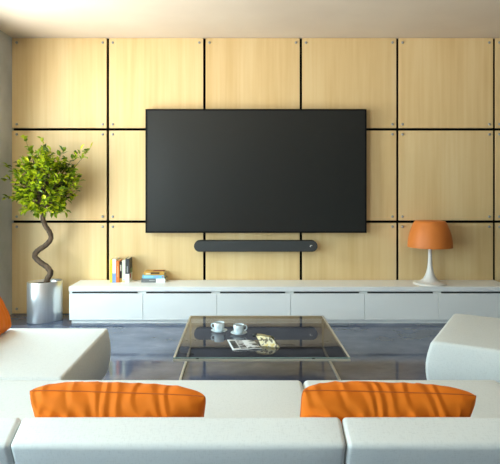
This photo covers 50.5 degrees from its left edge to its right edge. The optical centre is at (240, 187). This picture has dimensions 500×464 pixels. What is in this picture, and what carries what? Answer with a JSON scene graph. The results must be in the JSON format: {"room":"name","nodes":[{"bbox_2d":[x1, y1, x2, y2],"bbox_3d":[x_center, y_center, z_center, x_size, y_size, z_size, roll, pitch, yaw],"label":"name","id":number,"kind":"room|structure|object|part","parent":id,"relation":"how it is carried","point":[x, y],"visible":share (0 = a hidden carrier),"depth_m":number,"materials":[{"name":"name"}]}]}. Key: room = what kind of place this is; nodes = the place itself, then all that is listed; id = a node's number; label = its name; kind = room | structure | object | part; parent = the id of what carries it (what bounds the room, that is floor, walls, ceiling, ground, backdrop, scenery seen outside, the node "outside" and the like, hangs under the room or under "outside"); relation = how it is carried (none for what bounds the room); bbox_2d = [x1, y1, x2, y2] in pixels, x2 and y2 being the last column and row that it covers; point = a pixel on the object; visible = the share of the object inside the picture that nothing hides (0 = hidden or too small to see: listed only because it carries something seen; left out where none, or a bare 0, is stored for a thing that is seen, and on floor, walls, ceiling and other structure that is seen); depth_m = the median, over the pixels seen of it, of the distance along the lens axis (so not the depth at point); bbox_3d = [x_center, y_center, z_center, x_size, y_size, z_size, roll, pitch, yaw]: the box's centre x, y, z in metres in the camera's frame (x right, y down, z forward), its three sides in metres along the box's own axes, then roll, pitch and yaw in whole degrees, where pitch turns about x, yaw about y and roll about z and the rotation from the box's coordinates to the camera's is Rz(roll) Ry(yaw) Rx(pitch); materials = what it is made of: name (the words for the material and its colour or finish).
{"room":"living room","nodes":[
{"label":"living room","id":0,"kind":"room"},
{"bbox_2d":[0,30,13,314],"bbox_3d":[-2.645,-0.135,2.167,0.200,3.070,7.535,0,0,0],"label":"wall","id":1,"kind":"structure","parent":0,"point":[6,129],"depth_m":5.75,"materials":[{"name":"grey paint"}]},
{"bbox_2d":[10,314,445,384],"bbox_3d":[0.677,1.450,2.170,6.845,0.100,7.940,0,0,0],"label":"floor","id":2,"kind":"structure","parent":0,"point":[139,351],"depth_m":4.57,"materials":[{"name":"concrete"}]},
{"bbox_2d":[1,135,92,323],"bbox_3d":[-2.014,0.422,5.544,0.952,1.956,0.546,0,0,0],"label":"potted tree","id":3,"kind":"object","parent":2,"relation":"on","point":[44,296],"visible":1,"depth_m":5.49,"materials":[{"name":"green plant"}]},
{"bbox_3d":[-2.071,1.191,5.600,0.335,0.418,0.292,0,0,0],"label":"pot","id":4,"kind":"part","parent":3,"relation":"part of","materials":[{"name":"metal"}]},
{"bbox_2d":[0,328,110,379],"bbox_3d":[-1.576,1.078,3.336,1.288,0.643,1.012,0,0,0],"label":"armchair","id":5,"kind":"object","parent":2,"relation":"on","point":[25,353],"visible":0.63,"depth_m":3.33,"materials":[{"name":"white fabric"}]},
{"bbox_2d":[0,297,11,334],"bbox_3d":[-1.734,0.822,3.520,0.252,0.370,0.550,0,0,0],"label":"cushion","id":6,"kind":"object","parent":5,"relation":"on","point":[5,319],"visible":1,"depth_m":3.65,"materials":[{"name":"orange fabric"}]},
{"bbox_2d":[0,380,499,463],"bbox_3d":[0.323,1.071,2.224,4.140,0.658,1.207,0,0,0],"label":"sofa","id":7,"kind":"object","parent":2,"relation":"on","point":[243,421],"visible":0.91,"depth_m":1.66,"materials":[{"name":"white fabric"}]},
{"bbox_3d":[-1.228,0.971,1.766,1.035,0.456,0.291,0,0,0],"label":"backrest","id":8,"kind":"part","parent":7,"relation":"part of","materials":[{"name":"white fabric"}]},
{"bbox_2d":[30,381,205,416],"bbox_3d":[-0.420,0.838,1.865,0.603,0.349,0.285,0,0,0],"label":"cushion","id":9,"kind":"object","parent":7,"relation":"on","point":[96,398],"visible":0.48,"depth_m":1.75,"materials":[{"name":"orange fabric"}]},
{"bbox_2d":[0,380,303,421],"bbox_3d":[-0.711,1.141,2.313,2.073,0.263,1.027,0,0,0],"label":"seat cushion","id":10,"kind":"object","parent":7,"relation":"on","point":[224,398],"depth_m":2.58,"materials":[{"name":"white fabric"}]},
{"bbox_3d":[-0.193,0.971,1.766,1.036,0.456,0.291,0,0,0],"label":"backrest","id":11,"kind":"part","parent":7,"relation":"part of","materials":[{"name":"white fabric"}]},
{"bbox_2d":[300,381,475,424],"bbox_3d":[0.490,0.836,1.866,0.601,0.347,0.284,0,0,0],"label":"cushion","id":12,"kind":"object","parent":7,"relation":"on","point":[340,400],"visible":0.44,"depth_m":1.75,"materials":[{"name":"orange fabric"}]},
{"bbox_2d":[303,380,499,416],"bbox_3d":[0.842,1.141,2.313,1.035,0.263,1.027,0,0,0],"label":"seat cushion","id":13,"kind":"object","parent":7,"relation":"on","point":[487,392],"depth_m":2.69,"materials":[{"name":"white fabric"}]},
{"bbox_3d":[0.842,0.971,1.766,1.033,0.456,0.291,0,0,0],"label":"backrest","id":14,"kind":"part","parent":7,"relation":"part of","materials":[{"name":"white fabric"}]},
{"bbox_2d":[173,316,349,379],"bbox_3d":[0.137,1.260,4.074,1.172,0.281,1.153,0,0,0],"label":"coffee table","id":15,"kind":"object","parent":2,"relation":"on","point":[175,358],"visible":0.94,"depth_m":4.00,"materials":[{"name":"clear glass"}]},
{"bbox_2d":[211,328,226,332],"bbox_3d":[-0.170,1.113,4.134,0.127,0.014,0.127,0,0,0],"label":"saucer","id":16,"kind":"object","parent":15,"relation":"on","point":[213,329],"visible":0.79,"depth_m":4.13,"materials":[{"name":"white ceramic"}]},
{"bbox_2d":[211,321,224,331],"bbox_3d":[-0.175,1.081,4.137,0.095,0.067,0.083,0,0,37],"label":"cup","id":17,"kind":"object","parent":16,"relation":"on","point":[218,325],"visible":1,"depth_m":4.11,"materials":[{"name":"white ceramic"}]},
{"bbox_2d":[231,330,246,334],"bbox_3d":[-0.017,1.113,4.069,0.127,0.014,0.127,0,0,0],"label":"saucer","id":18,"kind":"object","parent":15,"relation":"on","point":[232,332],"visible":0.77,"depth_m":4.06,"materials":[{"name":"white ceramic"}]},
{"bbox_2d":[233,323,246,333],"bbox_3d":[-0.012,1.081,4.065,0.096,0.067,0.083,0,0,36],"label":"cup","id":19,"kind":"object","parent":18,"relation":"on","point":[238,327],"visible":1,"depth_m":4.04,"materials":[{"name":"white ceramic"}]},
{"bbox_2d":[227,340,261,350],"bbox_3d":[0.023,1.114,3.787,0.206,0.011,0.263,0,0,-10],"label":"magazine","id":20,"kind":"object","parent":15,"relation":"on","point":[235,344],"visible":1,"depth_m":3.75,"materials":[{"name":"white paper"}]},
{"bbox_2d":[230,341,238,347],"bbox_3d":[-0.048,1.113,3.773,0.041,0.003,0.189,0,0,-10],"label":"picture","id":21,"kind":"object","parent":20,"relation":"on","point":[234,344],"depth_m":3.77},
{"bbox_2d":[236,340,247,348],"bbox_3d":[0.004,1.113,3.775,0.045,0.003,0.224,0,0,-11],"label":"picture","id":22,"kind":"object","parent":20,"relation":"on","point":[240,344],"depth_m":3.77},
{"bbox_2d":[242,340,259,348],"bbox_3d":[0.074,1.111,3.777,0.088,0.005,0.216,0,0,-12],"label":"picture","id":23,"kind":"object","parent":20,"relation":"on","point":[246,344],"depth_m":3.75},
{"bbox_3d":[0.137,1.393,4.642,1.140,0.014,0.016,0,0,0],"label":"floor rail","id":24,"kind":"part","parent":15,"relation":"part of","materials":[{"name":"beige metal"}]},
{"bbox_2d":[252,333,279,347],"bbox_3d":[0.176,1.083,3.856,0.192,0.072,0.277,0,0,0],"label":"magazine","id":25,"kind":"object","parent":15,"relation":"on","point":[264,340],"visible":1,"depth_m":3.76,"materials":[{"name":"beige paper"}]},
{"bbox_3d":[0.716,1.265,4.643,0.014,0.242,0.014,0,0,0],"label":"leg","id":26,"kind":"part","parent":15,"relation":"part of","materials":[{"name":"beige metal"}]},
{"bbox_2d":[69,280,499,322],"bbox_3d":[0.512,1.210,5.673,4.581,0.381,0.405,0,0,0],"label":"sideboard","id":27,"kind":"object","parent":2,"relation":"on","point":[90,301],"visible":0.99,"depth_m":5.47,"materials":[{"name":"white paint"}]},
{"bbox_3d":[-1.406,1.081,5.480,0.672,0.012,0.020,0,0,0],"label":"grip rail","id":28,"kind":"part","parent":27,"relation":"part of","materials":[{"name":"grey metal"}]},
{"bbox_3d":[-1.394,1.226,5.481,0.758,0.275,0.022,0,0,0],"label":"drawer","id":29,"kind":"part","parent":27,"relation":"part of","materials":[{"name":"white paint"}]},
{"bbox_2d":[110,258,112,282],"bbox_3d":[-1.401,0.896,5.782,0.025,0.245,0.141,0,0,0],"label":"book","id":30,"kind":"object","parent":27,"relation":"on","point":[112,258],"visible":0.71,"depth_m":5.71,"materials":[{"name":"yellow paper"}]},
{"bbox_2d":[112,257,118,282],"bbox_3d":[-1.368,0.892,5.787,0.038,0.254,0.151,0,0,0],"label":"book","id":31,"kind":"object","parent":27,"relation":"on","point":[115,259],"visible":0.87,"depth_m":5.71,"materials":[{"name":"white paper"}]},
{"bbox_2d":[116,259,121,282],"bbox_3d":[-1.329,0.902,5.787,0.034,0.234,0.151,0,0,0],"label":"book","id":32,"kind":"object","parent":27,"relation":"on","point":[118,260],"visible":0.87,"depth_m":5.71,"materials":[{"name":"orange paper"}]},
{"bbox_2d":[120,261,121,281],"bbox_3d":[-1.299,0.908,5.794,0.025,0.222,0.141,0,0,0],"label":"book","id":33,"kind":"object","parent":27,"relation":"on","point":[120,261],"visible":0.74,"depth_m":5.72,"materials":[{"name":"black paper"}]},
{"bbox_2d":[122,259,124,282],"bbox_3d":[-1.264,0.899,5.787,0.033,0.241,0.151,0,0,0],"label":"book","id":34,"kind":"object","parent":27,"relation":"on","point":[123,260],"visible":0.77,"depth_m":5.71,"materials":[{"name":"beige paper"}]},
{"bbox_2d":[125,257,131,282],"bbox_3d":[-1.225,0.890,5.792,0.041,0.258,0.161,0,0,0],"label":"book","id":35,"kind":"object","parent":27,"relation":"on","point":[128,261],"visible":1,"depth_m":5.71,"materials":[{"name":"grey paper"}]},
{"bbox_2d":[141,276,166,282],"bbox_3d":[-0.946,0.998,5.797,0.259,0.043,0.171,0,0,0],"label":"book","id":36,"kind":"object","parent":27,"relation":"on","point":[143,280],"visible":0.89,"depth_m":5.71,"materials":[{"name":"grey paper"}]},
{"bbox_2d":[142,273,165,277],"bbox_3d":[-0.948,0.959,5.791,0.234,0.034,0.151,0,0,0],"label":"book","id":37,"kind":"object","parent":36,"relation":"on","point":[143,275],"visible":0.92,"depth_m":5.72,"materials":[{"name":"blue paper"}]},
{"bbox_2d":[144,270,164,274],"bbox_3d":[-0.941,0.923,5.795,0.217,0.037,0.151,0,0,0],"label":"book","id":38,"kind":"object","parent":37,"relation":"on","point":[146,272],"visible":1,"depth_m":5.72,"materials":[{"name":"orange paper"}]},
{"bbox_3d":[-0.644,1.081,5.480,0.672,0.012,0.020,0,0,0],"label":"grip rail","id":39,"kind":"part","parent":27,"relation":"part of","materials":[{"name":"grey metal"}]},
{"bbox_3d":[-0.631,1.226,5.481,0.758,0.275,0.022,0,0,0],"label":"drawer","id":40,"kind":"part","parent":27,"relation":"part of","materials":[{"name":"white paint"}]},
{"bbox_3d":[0.119,1.081,5.480,0.672,0.012,0.020,0,0,0],"label":"grip rail","id":41,"kind":"part","parent":27,"relation":"part of","materials":[{"name":"grey metal"}]},
{"bbox_3d":[0.131,1.226,5.481,0.758,0.275,0.022,0,0,0],"label":"drawer","id":42,"kind":"part","parent":27,"relation":"part of","materials":[{"name":"white paint"}]},
{"bbox_3d":[0.881,1.081,5.480,0.672,0.012,0.020,0,0,0],"label":"grip rail","id":43,"kind":"part","parent":27,"relation":"part of","materials":[{"name":"grey metal"}]},
{"bbox_3d":[0.894,1.226,5.481,0.758,0.275,0.022,0,0,0],"label":"drawer","id":44,"kind":"part","parent":27,"relation":"part of","materials":[{"name":"white paint"}]},
{"bbox_3d":[1.644,1.081,5.480,0.672,0.012,0.020,0,0,0],"label":"grip rail","id":45,"kind":"part","parent":27,"relation":"part of","materials":[{"name":"grey metal"}]},
{"bbox_3d":[1.656,1.226,5.481,0.758,0.275,0.022,0,0,0],"label":"drawer","id":46,"kind":"part","parent":27,"relation":"part of","materials":[{"name":"white paint"}]},
{"bbox_2d":[407,220,452,286],"bbox_3d":[2.014,0.683,5.648,0.460,0.672,0.460,0,0,0],"label":"table lamp","id":47,"kind":"object","parent":27,"relation":"on","point":[423,234],"visible":1,"depth_m":5.50,"materials":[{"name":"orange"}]},
{"bbox_3d":[2.014,0.488,5.648,0.460,0.280,0.460,0,0,0],"label":"lamp shade","id":48,"kind":"part","parent":47,"relation":"part of","materials":[{"name":"orange plastic"}]},
{"bbox_3d":[2.419,1.226,5.481,0.758,0.275,0.022,0,0,0],"label":"drawer","id":49,"kind":"part","parent":27,"relation":"part of","materials":[{"name":"white paint"}]},
{"bbox_3d":[2.406,1.081,5.480,0.672,0.012,0.020,0,0,0],"label":"grip rail","id":50,"kind":"part","parent":27,"relation":"part of","materials":[{"name":"grey metal"}]},
{"bbox_2d":[425,314,499,382],"bbox_3d":[1.859,1.194,3.595,0.990,0.412,0.954,0,0,31],"label":"armchair","id":51,"kind":"object","parent":2,"relation":"on","point":[467,347],"visible":0.77,"depth_m":3.39,"materials":[{"name":"white fabric"}]},
{"bbox_2d":[0,0,499,38],"bbox_3d":[0.677,-1.720,2.170,6.845,0.100,7.940,0,0,0],"label":"ceiling","id":52,"kind":"structure","parent":0,"point":[204,19],"depth_m":5.22,"materials":[{"name":"paint"}]},
{"bbox_2d":[14,39,499,279],"bbox_3d":[0.677,-0.135,6.037,6.845,3.070,0.205,0,0,0],"label":"wall","id":53,"kind":"structure","parent":0,"point":[107,129],"depth_m":5.94,"materials":[{"name":"black"}]},
{"bbox_2d":[12,38,106,127],"bbox_3d":[-2.022,-1.167,5.896,1.055,1.000,0.037,0,0,0],"label":"wood panel","id":54,"kind":"object","parent":53,"relation":"attached to","point":[57,82],"visible":1,"depth_m":5.89,"materials":[{"name":"brown wood"}]},
{"bbox_2d":[12,223,106,313],"bbox_3d":[-2.022,0.892,5.896,1.055,1.008,0.037,0,0,0],"label":"wood panel","id":55,"kind":"object","parent":53,"relation":"attached to","point":[77,252],"visible":0.76,"depth_m":5.89,"materials":[{"name":"brown wood"}]},
{"bbox_2d":[12,131,106,219],"bbox_3d":[-2.022,-0.139,5.896,1.055,0.998,0.037,0,0,0],"label":"wood panel","id":56,"kind":"object","parent":53,"relation":"attached to","point":[91,202],"visible":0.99,"depth_m":5.89,"materials":[{"name":"brown wood"}]},
{"bbox_2d":[109,131,144,219],"bbox_3d":[-0.944,-0.139,5.896,1.045,0.998,0.037,0,0,0],"label":"wood panel","id":57,"kind":"object","parent":53,"relation":"attached to","point":[126,148],"visible":0.51,"depth_m":5.89,"materials":[{"name":"brown wood"}]},
{"bbox_2d":[109,38,202,127],"bbox_3d":[-0.944,-1.167,5.896,1.045,1.000,0.037,0,0,0],"label":"wood panel","id":58,"kind":"object","parent":53,"relation":"attached to","point":[144,73],"visible":0.76,"depth_m":5.89,"materials":[{"name":"brown wood"}]},
{"bbox_2d":[109,223,202,279],"bbox_3d":[-0.944,0.892,5.896,1.045,1.008,0.037,0,0,0],"label":"wood panel","id":59,"kind":"object","parent":53,"relation":"attached to","point":[176,254],"visible":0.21,"depth_m":5.89,"materials":[{"name":"brown wood"}]},
{"bbox_2d":[206,38,299,108],"bbox_3d":[0.130,-1.167,5.896,1.045,1.000,0.037,0,0,0],"label":"wood panel","id":60,"kind":"object","parent":53,"relation":"attached to","point":[242,73],"visible":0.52,"depth_m":5.89,"materials":[{"name":"brown wood"}]},
{"bbox_2d":[206,233,299,279],"bbox_3d":[0.130,0.892,5.896,1.045,1.008,0.037,0,0,0],"label":"wood panel","id":61,"kind":"object","parent":53,"relation":"attached to","point":[219,265],"visible":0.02,"depth_m":5.89,"materials":[{"name":"brown wood"}]},
{"bbox_2d":[194,240,317,251],"bbox_3d":[0.162,0.637,5.843,1.355,0.123,0.089,0,0,0],"label":"soundbar","id":62,"kind":"object","parent":61,"relation":"attached to","point":[200,245],"visible":1,"depth_m":5.80,"materials":[{"name":"black plastic"}]},
{"bbox_2d":[145,109,366,232],"bbox_3d":[0.164,-0.187,5.845,2.421,1.356,0.090,0,0,0],"label":"television","id":63,"kind":"object","parent":53,"relation":"attached to","point":[207,170],"visible":1,"depth_m":5.81,"materials":[{"name":"black"}]},
{"bbox_2d":[302,38,395,127],"bbox_3d":[1.204,-1.167,5.896,1.045,1.000,0.037,0,0,0],"label":"wood panel","id":64,"kind":"object","parent":53,"relation":"attached to","point":[338,73],"visible":0.78,"depth_m":5.89,"materials":[{"name":"brown wood"}]},
{"bbox_2d":[302,223,395,279],"bbox_3d":[1.204,0.892,5.896,1.045,1.008,0.037,0,0,0],"label":"wood panel","id":65,"kind":"object","parent":53,"relation":"attached to","point":[371,255],"visible":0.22,"depth_m":5.89,"materials":[{"name":"brown wood"}]},
{"bbox_2d":[367,131,395,219],"bbox_3d":[1.204,-0.139,5.896,1.045,0.998,0.037,0,0,0],"label":"wood panel","id":66,"kind":"object","parent":53,"relation":"attached to","point":[381,145],"visible":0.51,"depth_m":5.89,"materials":[{"name":"brown wood"}]},
{"bbox_2d":[398,38,492,127],"bbox_3d":[2.278,-1.167,5.896,1.047,1.000,0.037,0,0,0],"label":"wood panel","id":67,"kind":"object","parent":53,"relation":"attached to","point":[443,82],"visible":1,"depth_m":5.89,"materials":[{"name":"brown wood"}]},
{"bbox_2d":[398,131,492,219],"bbox_3d":[2.278,-0.139,5.896,1.047,0.998,0.037,0,0,0],"label":"wood panel","id":68,"kind":"object","parent":53,"relation":"attached to","point":[443,175],"visible":1,"depth_m":5.89,"materials":[{"name":"brown wood"}]},
{"bbox_2d":[398,223,492,279],"bbox_3d":[2.278,0.892,5.896,1.047,1.008,0.037,0,0,0],"label":"wood panel","id":69,"kind":"object","parent":53,"relation":"attached to","point":[470,257],"visible":0.4,"depth_m":5.89,"materials":[{"name":"brown wood"}]},
{"bbox_2d":[495,38,499,127],"bbox_3d":[3.353,-1.167,5.896,1.045,1.000,0.037,0,0,0],"label":"wood panel","id":70,"kind":"object","parent":53,"relation":"attached to","point":[497,40],"visible":1,"depth_m":5.89,"materials":[{"name":"brown wood"}]},
{"bbox_2d":[495,131,499,219],"bbox_3d":[3.353,-0.139,5.896,1.045,0.998,0.037,0,0,0],"label":"wood panel","id":71,"kind":"object","parent":53,"relation":"attached to","point":[497,133],"visible":1,"depth_m":5.89,"materials":[{"name":"brown wood"}]},
{"bbox_2d":[495,223,499,281],"bbox_3d":[3.353,0.892,5.896,1.045,1.008,0.037,0,0,0],"label":"wood panel","id":72,"kind":"object","parent":53,"relation":"attached to","point":[497,225],"visible":0.5,"depth_m":5.89,"materials":[{"name":"brown wood"}]}
]}

